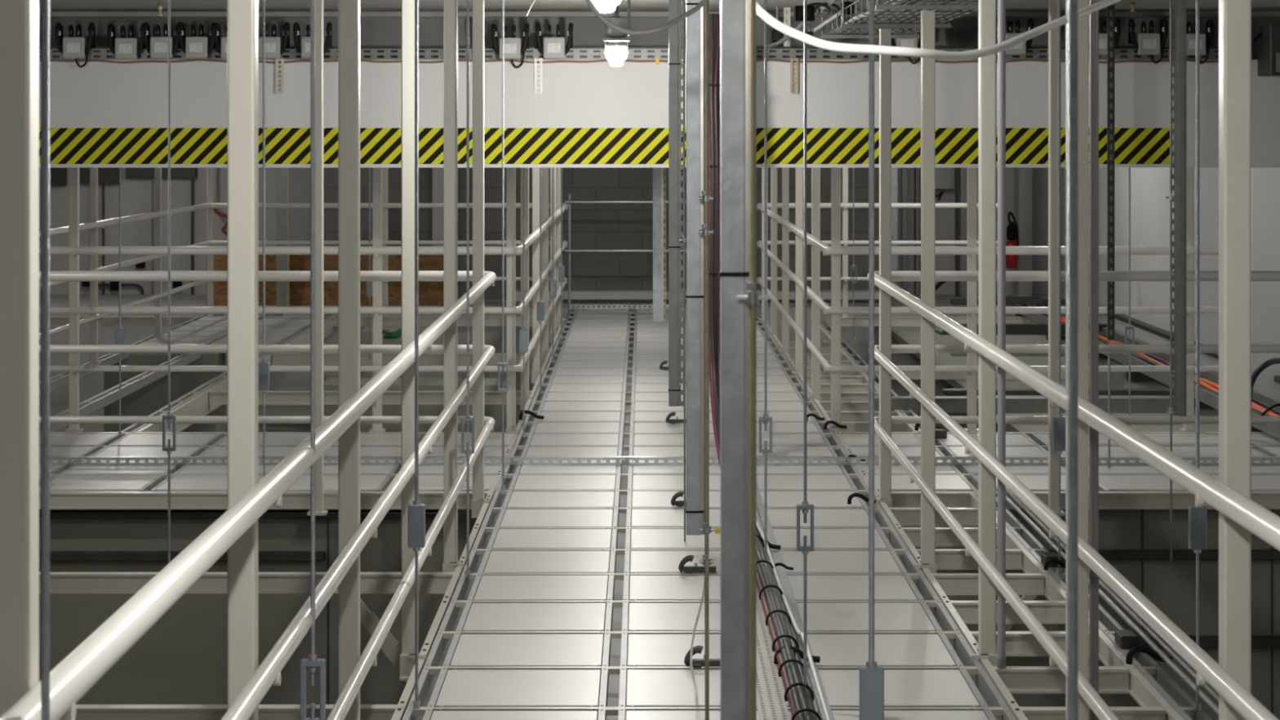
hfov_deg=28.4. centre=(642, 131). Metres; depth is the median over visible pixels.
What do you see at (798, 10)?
ceiling box
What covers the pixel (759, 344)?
deck plate
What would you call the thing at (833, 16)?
conduit
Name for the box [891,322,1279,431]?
floor
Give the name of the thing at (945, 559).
support beam
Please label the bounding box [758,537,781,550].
strap
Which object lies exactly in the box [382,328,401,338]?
hose
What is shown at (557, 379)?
deck plate
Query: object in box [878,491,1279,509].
support beam
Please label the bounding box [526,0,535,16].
loose wire
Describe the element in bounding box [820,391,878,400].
support beam
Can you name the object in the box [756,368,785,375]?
deck plate
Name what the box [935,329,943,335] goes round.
hose
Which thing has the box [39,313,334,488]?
channel
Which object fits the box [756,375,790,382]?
deck plate
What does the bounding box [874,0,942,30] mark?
cable
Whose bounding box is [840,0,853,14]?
ceiling box
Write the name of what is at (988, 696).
channel
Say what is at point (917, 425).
strap
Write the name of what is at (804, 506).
rod
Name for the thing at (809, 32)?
ceiling box
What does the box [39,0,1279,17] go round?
ceiling
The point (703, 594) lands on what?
wire
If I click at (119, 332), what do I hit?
rod
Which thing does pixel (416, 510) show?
rod
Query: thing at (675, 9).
post
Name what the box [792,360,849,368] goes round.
support beam
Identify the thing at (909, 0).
cable
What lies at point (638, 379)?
deck plate
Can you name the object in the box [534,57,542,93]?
bracket
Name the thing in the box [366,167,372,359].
rod
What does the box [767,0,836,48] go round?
flexible duct
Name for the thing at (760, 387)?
deck plate
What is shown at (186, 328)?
deck plate
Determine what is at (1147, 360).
cable
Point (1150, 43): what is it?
junction box
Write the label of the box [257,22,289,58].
junction box
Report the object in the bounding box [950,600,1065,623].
support beam
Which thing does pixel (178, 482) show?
deck plate
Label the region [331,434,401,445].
deck plate
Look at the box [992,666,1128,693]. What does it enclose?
support beam
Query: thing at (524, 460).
bar
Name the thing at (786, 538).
deck plate
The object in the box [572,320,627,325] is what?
deck plate
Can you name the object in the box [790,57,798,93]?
bracket
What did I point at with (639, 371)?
deck plate
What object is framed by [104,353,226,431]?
box
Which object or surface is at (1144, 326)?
steel rail
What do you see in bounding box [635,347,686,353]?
deck plate
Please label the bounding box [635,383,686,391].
deck plate
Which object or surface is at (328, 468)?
deck plate
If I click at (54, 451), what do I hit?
deck plate
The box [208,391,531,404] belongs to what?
support beam
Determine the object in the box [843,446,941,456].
deck plate
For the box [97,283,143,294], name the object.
conduit
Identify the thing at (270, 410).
floor
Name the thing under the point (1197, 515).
rod
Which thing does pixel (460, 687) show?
deck plate
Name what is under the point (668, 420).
clamp
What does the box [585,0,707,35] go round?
cable
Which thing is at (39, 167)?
wall
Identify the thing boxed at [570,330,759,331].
bar
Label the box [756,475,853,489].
deck plate
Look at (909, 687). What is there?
deck plate
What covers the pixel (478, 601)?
bar
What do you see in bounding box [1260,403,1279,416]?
hose
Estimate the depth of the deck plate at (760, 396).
17.15 m
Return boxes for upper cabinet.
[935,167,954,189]
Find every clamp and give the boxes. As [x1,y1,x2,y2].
[659,360,668,370]
[665,411,686,423]
[671,491,686,506]
[678,555,715,573]
[684,645,719,667]
[935,428,946,438]
[1040,551,1065,567]
[1115,630,1156,648]
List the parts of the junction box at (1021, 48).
label plate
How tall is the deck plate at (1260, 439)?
0.030 m
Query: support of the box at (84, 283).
attached to the wall at (135, 193)
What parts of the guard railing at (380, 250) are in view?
post, post, post, post, rail, rail, rail, post, post, post, post, post, post, post, post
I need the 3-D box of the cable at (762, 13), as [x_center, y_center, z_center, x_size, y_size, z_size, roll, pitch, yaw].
[0.777,-0.397,4.929,1.524,0.535,0.313,0,0,-38]
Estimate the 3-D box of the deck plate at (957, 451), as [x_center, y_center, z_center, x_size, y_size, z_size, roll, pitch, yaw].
[2.005,1.816,14.200,0.512,0.030,0.524,0,0,0]
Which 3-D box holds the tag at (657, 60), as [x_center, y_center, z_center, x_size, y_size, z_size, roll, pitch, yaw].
[0.084,-0.392,13.984,0.022,0.034,0.012,0,0,0]
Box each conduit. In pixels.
[39,58,1218,63]
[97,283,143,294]
[102,183,104,294]
[151,177,153,294]
[191,177,193,294]
[275,167,287,306]
[287,167,289,306]
[813,10,840,31]
[891,167,897,285]
[902,167,907,292]
[914,167,915,294]
[920,167,920,294]
[955,167,959,297]
[960,167,967,297]
[995,485,1218,715]
[1005,487,1218,702]
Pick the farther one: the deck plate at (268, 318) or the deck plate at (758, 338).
the deck plate at (268, 318)
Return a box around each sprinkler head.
[156,2,163,16]
[1129,2,1135,12]
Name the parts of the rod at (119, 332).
rod, rod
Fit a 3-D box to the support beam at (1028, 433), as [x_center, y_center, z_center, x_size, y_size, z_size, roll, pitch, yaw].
[2.815,1.845,15.162,3.270,0.081,0.055,0,0,0]
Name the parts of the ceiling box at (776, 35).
box lid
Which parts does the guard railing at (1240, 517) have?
post, post, post, post, rail, post, rail, rail, post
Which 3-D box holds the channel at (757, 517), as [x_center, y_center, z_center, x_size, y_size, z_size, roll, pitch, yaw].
[0.505,1.839,14.150,0.083,0.082,23.500,0,0,0]
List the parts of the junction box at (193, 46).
label plate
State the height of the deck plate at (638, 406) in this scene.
0.030 m
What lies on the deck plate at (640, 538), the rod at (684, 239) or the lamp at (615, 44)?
the rod at (684, 239)
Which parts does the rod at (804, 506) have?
rod, rod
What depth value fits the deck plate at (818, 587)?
9.99 m
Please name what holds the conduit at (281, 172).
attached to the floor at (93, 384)
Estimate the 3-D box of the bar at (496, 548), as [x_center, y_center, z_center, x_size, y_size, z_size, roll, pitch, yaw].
[0.205,1.810,10.900,1.715,0.021,0.068,0,0,0]
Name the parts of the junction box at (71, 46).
label plate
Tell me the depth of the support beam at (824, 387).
18.09 m
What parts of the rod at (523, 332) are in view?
rod, rod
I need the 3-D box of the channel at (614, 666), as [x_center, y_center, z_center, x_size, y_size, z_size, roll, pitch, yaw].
[-0.095,1.839,14.150,0.083,0.082,23.500,0,0,0]
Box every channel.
[39,313,224,396]
[39,313,283,431]
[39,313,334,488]
[137,433,226,491]
[376,433,422,491]
[402,308,578,719]
[597,308,637,719]
[709,375,819,719]
[756,312,1016,719]
[820,321,1212,719]
[1021,433,1109,491]
[1251,441,1279,462]
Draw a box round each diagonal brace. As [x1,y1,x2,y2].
[360,598,407,682]
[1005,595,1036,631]
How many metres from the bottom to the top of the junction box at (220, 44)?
0.201 m
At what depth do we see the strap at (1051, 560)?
10.29 m
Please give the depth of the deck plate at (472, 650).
8.77 m
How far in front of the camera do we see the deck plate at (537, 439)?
14.75 m
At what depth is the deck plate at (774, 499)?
12.39 m
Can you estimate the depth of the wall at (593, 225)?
27.20 m
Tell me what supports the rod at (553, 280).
hanging from the ceiling
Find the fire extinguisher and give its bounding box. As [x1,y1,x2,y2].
[1005,211,1018,268]
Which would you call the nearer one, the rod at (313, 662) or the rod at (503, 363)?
the rod at (313, 662)
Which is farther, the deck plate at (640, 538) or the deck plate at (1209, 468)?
the deck plate at (1209, 468)
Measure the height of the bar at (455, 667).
0.021 m
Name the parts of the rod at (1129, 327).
rod, rod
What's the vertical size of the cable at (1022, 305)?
0.053 m
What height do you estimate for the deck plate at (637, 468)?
0.030 m
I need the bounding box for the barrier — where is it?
[564,194,686,304]
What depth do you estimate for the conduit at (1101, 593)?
8.82 m
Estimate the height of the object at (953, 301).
0.050 m
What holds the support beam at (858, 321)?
on the floor at (903, 335)
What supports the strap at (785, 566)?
on the channel at (757, 517)
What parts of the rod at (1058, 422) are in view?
rod, rod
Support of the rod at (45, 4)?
hanging from the ceiling
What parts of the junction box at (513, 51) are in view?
label plate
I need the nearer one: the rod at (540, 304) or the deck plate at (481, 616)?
the deck plate at (481, 616)
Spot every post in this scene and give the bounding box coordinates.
[653,167,666,321]
[668,0,684,406]
[685,0,709,535]
[719,0,756,719]
[996,0,1005,667]
[1067,0,1078,719]
[1088,0,1098,719]
[1172,0,1186,416]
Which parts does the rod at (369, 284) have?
rod, rod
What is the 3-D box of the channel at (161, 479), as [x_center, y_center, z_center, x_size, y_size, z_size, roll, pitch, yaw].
[-2.495,1.839,13.902,0.083,0.082,2.395,0,0,0]
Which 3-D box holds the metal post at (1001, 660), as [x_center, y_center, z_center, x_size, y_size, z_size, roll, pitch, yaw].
[1.208,0.560,8.500,0.030,2.480,0.030,0,0,0]
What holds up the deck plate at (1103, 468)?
on the channel at (1038, 442)
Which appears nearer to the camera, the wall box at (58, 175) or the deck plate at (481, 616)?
the deck plate at (481, 616)
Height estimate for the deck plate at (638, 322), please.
0.030 m
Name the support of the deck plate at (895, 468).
on the channel at (988, 696)
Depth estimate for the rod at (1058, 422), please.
10.29 m
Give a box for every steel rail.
[39,511,438,518]
[39,551,325,561]
[1047,549,1279,559]
[1098,305,1279,383]
[1156,635,1279,648]
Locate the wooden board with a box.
[206,254,443,305]
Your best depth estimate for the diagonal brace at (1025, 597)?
10.59 m
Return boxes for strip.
[756,483,834,719]
[1106,4,1114,468]
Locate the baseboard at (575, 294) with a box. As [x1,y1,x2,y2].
[515,289,879,301]
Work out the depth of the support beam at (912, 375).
19.41 m
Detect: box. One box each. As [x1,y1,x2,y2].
[49,167,66,185]
[55,22,95,67]
[79,167,121,183]
[82,281,89,286]
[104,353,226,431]
[106,23,145,59]
[110,281,119,290]
[125,167,197,177]
[135,262,145,267]
[142,22,180,57]
[172,281,182,288]
[178,22,215,57]
[213,22,226,58]
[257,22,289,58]
[293,22,332,57]
[324,377,506,431]
[360,326,443,377]
[491,22,529,68]
[535,22,573,58]
[771,5,782,42]
[794,5,814,21]
[806,3,813,35]
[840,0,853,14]
[887,18,920,64]
[995,18,1034,54]
[1098,18,1120,54]
[1128,18,1168,63]
[1186,18,1213,63]
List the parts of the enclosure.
enclosure lid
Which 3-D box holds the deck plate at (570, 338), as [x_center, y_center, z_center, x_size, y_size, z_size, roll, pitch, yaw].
[-0.395,1.815,22.000,0.512,0.030,0.524,0,0,0]
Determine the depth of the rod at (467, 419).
10.25 m
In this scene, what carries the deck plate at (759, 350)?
on the channel at (988, 696)
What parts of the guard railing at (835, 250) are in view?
post, post, post, post, post, post, post, post, rail, rail, rail, post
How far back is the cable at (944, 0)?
11.91 m
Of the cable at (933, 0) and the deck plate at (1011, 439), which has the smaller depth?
the cable at (933, 0)
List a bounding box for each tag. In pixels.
[655,57,659,64]
[715,528,719,533]
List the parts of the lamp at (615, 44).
globe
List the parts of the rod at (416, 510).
rod, rod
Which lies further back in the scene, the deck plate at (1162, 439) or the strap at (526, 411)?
the strap at (526, 411)
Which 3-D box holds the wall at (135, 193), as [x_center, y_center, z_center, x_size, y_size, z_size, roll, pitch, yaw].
[-1.025,2.160,28.100,11.150,5.680,0.200,0,0,0]
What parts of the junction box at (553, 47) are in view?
label plate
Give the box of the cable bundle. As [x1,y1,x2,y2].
[709,13,821,719]
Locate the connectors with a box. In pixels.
[39,47,1218,59]
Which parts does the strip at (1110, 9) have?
rod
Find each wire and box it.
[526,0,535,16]
[689,581,704,695]
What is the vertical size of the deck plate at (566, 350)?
0.030 m
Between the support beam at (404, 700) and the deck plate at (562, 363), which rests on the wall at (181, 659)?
the support beam at (404, 700)
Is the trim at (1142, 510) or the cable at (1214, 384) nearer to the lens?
the trim at (1142, 510)
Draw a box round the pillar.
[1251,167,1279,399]
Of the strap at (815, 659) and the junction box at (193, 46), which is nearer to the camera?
the strap at (815, 659)
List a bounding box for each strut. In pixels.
[39,456,1279,464]
[569,304,686,308]
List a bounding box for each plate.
[39,434,115,445]
[39,446,93,456]
[39,460,67,473]
[39,475,158,491]
[65,460,179,473]
[93,446,198,456]
[112,434,216,445]
[142,342,205,344]
[148,336,217,342]
[156,475,262,491]
[163,331,226,336]
[173,325,226,331]
[178,460,279,473]
[186,320,226,325]
[197,316,226,320]
[201,446,296,456]
[212,342,275,344]
[216,434,310,445]
[217,336,285,342]
[257,320,310,325]
[257,325,304,331]
[257,330,294,336]
[260,316,310,320]
[286,475,386,491]
[303,460,395,473]
[324,446,401,456]
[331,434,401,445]
[418,460,507,473]
[418,475,501,493]
[425,446,513,456]
[430,711,597,719]
[432,434,518,445]
[435,670,600,706]
[449,634,603,666]
[462,603,605,631]
[473,575,608,599]
[483,551,609,573]
[492,528,611,548]
[499,509,613,527]
[506,491,614,507]
[513,475,615,489]
[519,460,617,473]
[525,446,617,456]
[528,434,618,445]
[533,422,619,433]
[537,411,620,421]
[542,401,621,410]
[545,392,622,400]
[548,383,622,391]
[551,375,623,383]
[554,368,624,375]
[557,360,624,367]
[560,354,625,360]
[562,347,626,353]
[564,342,626,347]
[567,336,626,341]
[568,331,626,335]
[570,325,627,330]
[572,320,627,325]
[574,316,627,320]
[576,311,628,315]
[577,308,628,311]
[626,634,778,666]
[626,669,789,706]
[626,711,791,719]
[628,603,768,631]
[629,575,759,599]
[630,551,719,573]
[631,491,719,507]
[631,509,719,527]
[631,528,719,548]
[632,460,719,473]
[632,475,719,489]
[633,434,715,445]
[633,446,717,456]
[634,401,711,410]
[634,411,712,421]
[634,422,714,433]
[635,342,686,347]
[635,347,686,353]
[635,354,686,360]
[635,360,686,367]
[635,368,686,375]
[635,375,686,382]
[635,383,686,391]
[635,392,711,400]
[636,316,686,320]
[636,320,686,325]
[636,325,686,330]
[636,330,686,335]
[636,336,686,341]
[637,308,686,311]
[637,311,686,315]
[756,336,764,341]
[756,342,768,347]
[756,347,772,353]
[756,354,777,360]
[756,360,780,367]
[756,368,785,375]
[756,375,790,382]
[756,383,795,391]
[756,392,800,400]
[756,401,803,410]
[756,411,812,421]
[756,422,819,433]
[756,434,826,445]
[756,446,833,456]
[756,460,843,473]
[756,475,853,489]
[756,588,790,719]
[757,509,868,527]
[760,491,862,507]
[763,528,887,548]
[779,551,902,573]
[787,575,917,599]
[791,602,935,631]
[795,634,955,666]
[806,669,979,706]
[818,710,988,719]
[835,434,920,445]
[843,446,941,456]
[852,460,956,473]
[861,475,971,491]
[939,434,1035,445]
[948,446,1048,456]
[964,460,1065,473]
[975,475,1065,491]
[1036,434,1118,445]
[1061,446,1134,456]
[1098,460,1160,473]
[1098,475,1188,491]
[1143,434,1218,445]
[1164,446,1264,456]
[1186,460,1279,473]
[1211,475,1279,491]
[1251,434,1279,445]
[1262,446,1279,455]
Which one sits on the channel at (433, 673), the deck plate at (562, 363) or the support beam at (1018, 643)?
the deck plate at (562, 363)
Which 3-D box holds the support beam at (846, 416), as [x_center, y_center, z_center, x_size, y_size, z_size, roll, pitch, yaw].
[1.406,1.845,16.305,0.452,0.081,0.050,0,0,0]
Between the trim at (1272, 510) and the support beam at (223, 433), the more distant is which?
the support beam at (223, 433)
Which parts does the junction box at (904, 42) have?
label plate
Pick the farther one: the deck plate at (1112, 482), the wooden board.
the wooden board
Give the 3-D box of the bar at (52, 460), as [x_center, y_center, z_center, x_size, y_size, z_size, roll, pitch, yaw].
[-2.495,1.810,13.900,3.515,0.021,0.068,0,0,0]
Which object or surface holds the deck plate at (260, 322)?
on the channel at (62, 469)
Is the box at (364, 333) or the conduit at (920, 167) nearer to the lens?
the box at (364, 333)
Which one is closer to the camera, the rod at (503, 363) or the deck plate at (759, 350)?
the rod at (503, 363)
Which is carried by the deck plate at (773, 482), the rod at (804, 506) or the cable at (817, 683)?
the cable at (817, 683)
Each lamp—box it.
[591,0,621,13]
[603,4,630,66]
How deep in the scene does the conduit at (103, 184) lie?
27.91 m
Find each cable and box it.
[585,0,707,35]
[756,0,1121,60]
[756,520,831,719]
[806,2,840,16]
[833,0,906,34]
[847,0,920,31]
[860,0,933,31]
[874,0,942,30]
[876,0,955,31]
[891,0,973,31]
[1022,305,1218,395]
[1022,305,1269,416]
[1029,306,1279,416]
[1030,305,1279,416]
[1035,305,1279,415]
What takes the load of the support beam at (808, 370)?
attached to the support beam at (993, 674)
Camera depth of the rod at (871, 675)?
5.50 m
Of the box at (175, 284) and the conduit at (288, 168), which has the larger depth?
the box at (175, 284)
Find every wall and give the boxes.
[39,17,1279,59]
[39,167,40,296]
[39,448,1279,719]
[49,167,1048,294]
[324,167,879,299]
[1060,167,1218,365]
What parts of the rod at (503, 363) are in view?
rod, rod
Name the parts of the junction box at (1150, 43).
label plate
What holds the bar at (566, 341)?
on the channel at (757, 517)
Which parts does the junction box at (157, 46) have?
label plate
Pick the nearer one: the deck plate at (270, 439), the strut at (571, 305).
the deck plate at (270, 439)
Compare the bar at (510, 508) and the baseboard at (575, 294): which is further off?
the baseboard at (575, 294)
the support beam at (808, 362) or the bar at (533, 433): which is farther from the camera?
the support beam at (808, 362)
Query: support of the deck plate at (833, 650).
on the channel at (757, 517)
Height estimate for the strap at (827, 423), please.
0.056 m
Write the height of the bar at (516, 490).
0.021 m
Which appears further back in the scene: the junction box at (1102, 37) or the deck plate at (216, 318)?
the deck plate at (216, 318)
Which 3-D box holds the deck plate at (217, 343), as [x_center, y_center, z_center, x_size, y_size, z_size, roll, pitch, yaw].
[-3.395,1.816,21.400,0.512,0.030,0.524,0,0,0]
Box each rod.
[40,0,49,719]
[115,167,124,435]
[162,0,176,564]
[258,0,269,477]
[300,0,325,719]
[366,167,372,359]
[408,0,425,708]
[461,0,474,576]
[497,0,508,490]
[519,167,528,437]
[537,167,544,393]
[549,167,556,361]
[558,167,564,339]
[679,0,686,542]
[697,0,714,719]
[737,0,768,719]
[759,0,772,559]
[796,0,813,693]
[850,167,857,339]
[858,0,884,719]
[1052,0,1065,573]
[1124,167,1134,426]
[1165,0,1176,560]
[1188,0,1206,711]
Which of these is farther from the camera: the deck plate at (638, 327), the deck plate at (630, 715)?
the deck plate at (638, 327)
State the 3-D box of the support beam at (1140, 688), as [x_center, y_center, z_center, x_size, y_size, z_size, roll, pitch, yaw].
[1.647,1.843,8.750,0.026,0.083,7.700,0,0,0]
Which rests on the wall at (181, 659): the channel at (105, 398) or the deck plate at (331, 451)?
the channel at (105, 398)
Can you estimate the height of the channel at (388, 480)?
0.082 m
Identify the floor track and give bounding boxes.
[562,299,879,302]
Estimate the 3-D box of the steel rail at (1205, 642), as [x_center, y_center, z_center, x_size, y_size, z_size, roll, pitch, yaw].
[3.050,2.574,12.748,2.901,0.056,0.055,0,0,0]
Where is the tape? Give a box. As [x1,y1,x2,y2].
[39,128,1169,164]
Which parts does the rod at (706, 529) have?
rod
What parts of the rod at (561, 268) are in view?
rod, rod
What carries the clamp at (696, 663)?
on the bar at (455, 667)
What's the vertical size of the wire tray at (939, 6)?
0.175 m
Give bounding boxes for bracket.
[275,57,284,93]
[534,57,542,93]
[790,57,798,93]
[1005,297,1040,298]
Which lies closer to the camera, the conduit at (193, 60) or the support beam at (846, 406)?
the conduit at (193, 60)
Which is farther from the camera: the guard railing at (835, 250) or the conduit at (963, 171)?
the conduit at (963, 171)
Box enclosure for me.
[1257,23,1279,76]
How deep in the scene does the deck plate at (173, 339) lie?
21.96 m
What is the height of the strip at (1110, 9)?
2.480 m
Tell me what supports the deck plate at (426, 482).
on the channel at (433, 673)
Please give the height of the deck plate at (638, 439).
0.030 m
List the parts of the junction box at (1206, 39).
label plate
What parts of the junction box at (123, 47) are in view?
label plate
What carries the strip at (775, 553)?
on the deck plate at (773, 482)
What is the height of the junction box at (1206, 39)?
0.251 m
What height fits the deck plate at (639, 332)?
0.030 m
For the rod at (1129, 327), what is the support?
hanging from the ceiling
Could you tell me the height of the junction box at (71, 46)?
0.251 m
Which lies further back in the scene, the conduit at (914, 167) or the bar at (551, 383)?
the conduit at (914, 167)
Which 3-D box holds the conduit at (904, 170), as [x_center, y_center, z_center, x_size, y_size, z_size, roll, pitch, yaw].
[2.898,1.149,27.920,0.062,1.590,0.040,0,0,0]
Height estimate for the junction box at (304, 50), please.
0.201 m
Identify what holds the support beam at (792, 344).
attached to the support beam at (993, 674)
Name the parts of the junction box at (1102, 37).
label plate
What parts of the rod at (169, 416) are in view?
rod, rod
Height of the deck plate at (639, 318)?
0.030 m
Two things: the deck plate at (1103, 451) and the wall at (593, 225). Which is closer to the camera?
the deck plate at (1103, 451)
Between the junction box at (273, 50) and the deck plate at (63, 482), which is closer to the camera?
the deck plate at (63, 482)
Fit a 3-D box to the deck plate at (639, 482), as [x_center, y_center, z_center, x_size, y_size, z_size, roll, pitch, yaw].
[0.205,1.816,13.000,0.512,0.030,0.524,0,0,0]
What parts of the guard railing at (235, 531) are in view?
post, post, rail, rail, rail, post, post, post, post, post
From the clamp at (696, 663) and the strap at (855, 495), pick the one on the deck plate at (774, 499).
the strap at (855, 495)
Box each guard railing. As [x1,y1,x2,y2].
[0,0,496,719]
[39,167,568,431]
[756,167,1218,432]
[866,0,1279,719]
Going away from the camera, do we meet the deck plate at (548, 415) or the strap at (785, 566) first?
the strap at (785, 566)
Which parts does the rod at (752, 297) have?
rod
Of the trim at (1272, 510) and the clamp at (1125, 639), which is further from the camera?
the trim at (1272, 510)
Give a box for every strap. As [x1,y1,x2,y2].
[519,409,544,420]
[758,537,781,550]
[773,646,820,664]
[774,562,793,570]
[806,413,824,421]
[823,420,846,429]
[845,454,865,462]
[847,493,875,504]
[914,423,941,431]
[1044,558,1065,570]
[1125,645,1172,664]
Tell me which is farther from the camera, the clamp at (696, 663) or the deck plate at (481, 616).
the deck plate at (481, 616)
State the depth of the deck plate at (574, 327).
23.24 m
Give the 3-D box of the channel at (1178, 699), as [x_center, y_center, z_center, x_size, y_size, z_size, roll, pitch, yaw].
[1.705,1.839,14.450,0.083,0.082,19.100,0,0,0]
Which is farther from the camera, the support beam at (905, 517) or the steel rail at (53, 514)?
the steel rail at (53, 514)
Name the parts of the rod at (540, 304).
rod, rod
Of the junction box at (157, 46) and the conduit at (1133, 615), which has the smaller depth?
the conduit at (1133, 615)
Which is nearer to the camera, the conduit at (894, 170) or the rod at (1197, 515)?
the rod at (1197, 515)
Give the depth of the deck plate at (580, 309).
25.47 m
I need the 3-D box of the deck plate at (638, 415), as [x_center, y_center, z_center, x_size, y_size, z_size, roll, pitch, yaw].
[0.205,1.815,16.000,0.512,0.030,0.524,0,0,0]
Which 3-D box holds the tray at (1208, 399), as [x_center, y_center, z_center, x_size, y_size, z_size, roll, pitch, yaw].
[3.860,1.795,19.350,0.360,0.190,12.300,0,0,0]
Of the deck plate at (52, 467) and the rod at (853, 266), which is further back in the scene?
the rod at (853, 266)
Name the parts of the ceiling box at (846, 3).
box lid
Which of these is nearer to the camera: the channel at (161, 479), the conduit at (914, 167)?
the channel at (161, 479)
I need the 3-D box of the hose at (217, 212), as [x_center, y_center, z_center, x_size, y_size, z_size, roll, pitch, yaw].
[-4.633,0.635,27.700,0.230,1.006,0.038,0,0,0]
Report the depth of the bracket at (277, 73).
13.99 m
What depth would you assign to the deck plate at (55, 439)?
14.79 m
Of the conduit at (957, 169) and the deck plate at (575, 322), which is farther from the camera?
the conduit at (957, 169)
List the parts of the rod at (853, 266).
rod, rod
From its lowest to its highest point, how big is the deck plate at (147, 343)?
0.030 m
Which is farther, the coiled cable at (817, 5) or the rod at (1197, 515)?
the coiled cable at (817, 5)
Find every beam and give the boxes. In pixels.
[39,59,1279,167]
[39,316,563,326]
[39,431,514,438]
[39,491,488,509]
[39,572,453,593]
[75,704,397,719]
[136,313,337,431]
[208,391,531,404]
[271,353,546,364]
[391,306,569,719]
[756,306,1027,719]
[780,342,831,347]
[788,354,844,360]
[789,347,831,354]
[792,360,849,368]
[802,375,862,383]
[806,368,856,375]
[807,383,868,391]
[818,400,868,411]
[820,325,918,431]
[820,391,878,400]
[823,316,1037,326]
[826,411,895,422]
[839,431,1267,438]
[840,422,905,431]
[875,372,1065,379]
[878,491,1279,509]
[888,507,978,526]
[902,527,997,546]
[916,549,1021,569]
[932,573,1043,595]
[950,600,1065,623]
[969,493,1183,719]
[969,631,1065,656]
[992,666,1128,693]
[1019,706,1165,719]
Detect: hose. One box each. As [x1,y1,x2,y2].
[213,200,226,235]
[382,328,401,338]
[935,191,943,200]
[935,281,946,291]
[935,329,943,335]
[1251,357,1279,400]
[1252,32,1262,42]
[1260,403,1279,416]
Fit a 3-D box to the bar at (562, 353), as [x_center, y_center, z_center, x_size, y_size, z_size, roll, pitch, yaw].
[0.205,1.810,20.500,1.715,0.019,0.068,0,0,0]
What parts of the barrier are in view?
post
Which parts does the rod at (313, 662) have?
rod, rod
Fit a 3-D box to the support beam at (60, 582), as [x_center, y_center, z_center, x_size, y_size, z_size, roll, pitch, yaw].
[-2.586,1.845,10.342,3.628,0.079,0.055,0,0,0]
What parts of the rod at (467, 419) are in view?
rod, rod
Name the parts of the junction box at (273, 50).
label plate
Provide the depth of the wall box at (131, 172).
27.85 m
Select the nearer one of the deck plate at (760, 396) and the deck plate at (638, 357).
the deck plate at (760, 396)
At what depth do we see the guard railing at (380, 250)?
15.25 m
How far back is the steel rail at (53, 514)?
12.70 m
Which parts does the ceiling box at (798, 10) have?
box lid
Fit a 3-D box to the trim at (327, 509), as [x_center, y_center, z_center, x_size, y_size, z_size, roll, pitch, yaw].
[-1.590,3.450,12.777,0.008,3.100,0.006,0,0,0]
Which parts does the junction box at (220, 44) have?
label plate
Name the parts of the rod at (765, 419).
rod, rod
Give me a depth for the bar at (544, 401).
16.90 m
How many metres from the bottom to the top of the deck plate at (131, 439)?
0.030 m
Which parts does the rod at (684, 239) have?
rod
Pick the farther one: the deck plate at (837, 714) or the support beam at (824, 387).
the support beam at (824, 387)
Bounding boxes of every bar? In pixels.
[39,445,514,447]
[39,473,502,475]
[52,459,508,460]
[432,705,982,716]
[447,665,959,675]
[460,630,938,639]
[471,599,919,607]
[481,572,903,577]
[490,547,889,555]
[498,526,875,533]
[506,506,864,513]
[512,488,854,492]
[518,473,844,478]
[524,459,835,462]
[528,445,827,448]
[533,433,820,437]
[537,421,813,425]
[541,410,807,414]
[544,400,801,404]
[547,391,795,395]
[551,382,791,384]
[556,367,781,368]
[561,353,773,354]
[566,341,764,344]
[568,335,762,336]
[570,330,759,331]
[575,315,686,318]
[842,445,1279,447]
[851,459,1269,461]
[860,473,1279,475]
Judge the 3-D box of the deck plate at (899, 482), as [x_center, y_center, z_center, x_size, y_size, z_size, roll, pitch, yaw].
[1.405,1.815,13.000,0.512,0.030,0.524,0,0,0]
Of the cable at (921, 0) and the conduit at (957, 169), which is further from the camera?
the conduit at (957, 169)
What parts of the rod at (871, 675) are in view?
rod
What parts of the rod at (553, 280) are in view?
rod, rod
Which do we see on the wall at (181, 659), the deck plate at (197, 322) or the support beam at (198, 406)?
the support beam at (198, 406)
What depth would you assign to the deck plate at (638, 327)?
23.13 m
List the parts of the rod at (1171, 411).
rod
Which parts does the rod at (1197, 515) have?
rod, rod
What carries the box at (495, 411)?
on the floor at (270, 410)
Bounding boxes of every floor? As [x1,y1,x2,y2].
[39,294,1065,404]
[39,404,1008,438]
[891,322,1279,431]
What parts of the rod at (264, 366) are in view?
rod, rod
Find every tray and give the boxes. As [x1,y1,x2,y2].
[820,0,997,38]
[1008,303,1279,439]
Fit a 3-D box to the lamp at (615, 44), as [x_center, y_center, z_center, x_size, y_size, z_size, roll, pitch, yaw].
[-0.128,-0.501,12.400,0.132,0.358,0.132,0,0,0]
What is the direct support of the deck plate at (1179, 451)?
on the channel
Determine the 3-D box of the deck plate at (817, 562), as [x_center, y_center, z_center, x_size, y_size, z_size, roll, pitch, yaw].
[0.805,1.815,10.600,0.512,0.030,0.524,0,0,0]
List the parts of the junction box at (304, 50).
label plate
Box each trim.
[327,509,328,704]
[432,167,443,246]
[1013,167,1031,297]
[1141,509,1143,630]
[1271,509,1273,714]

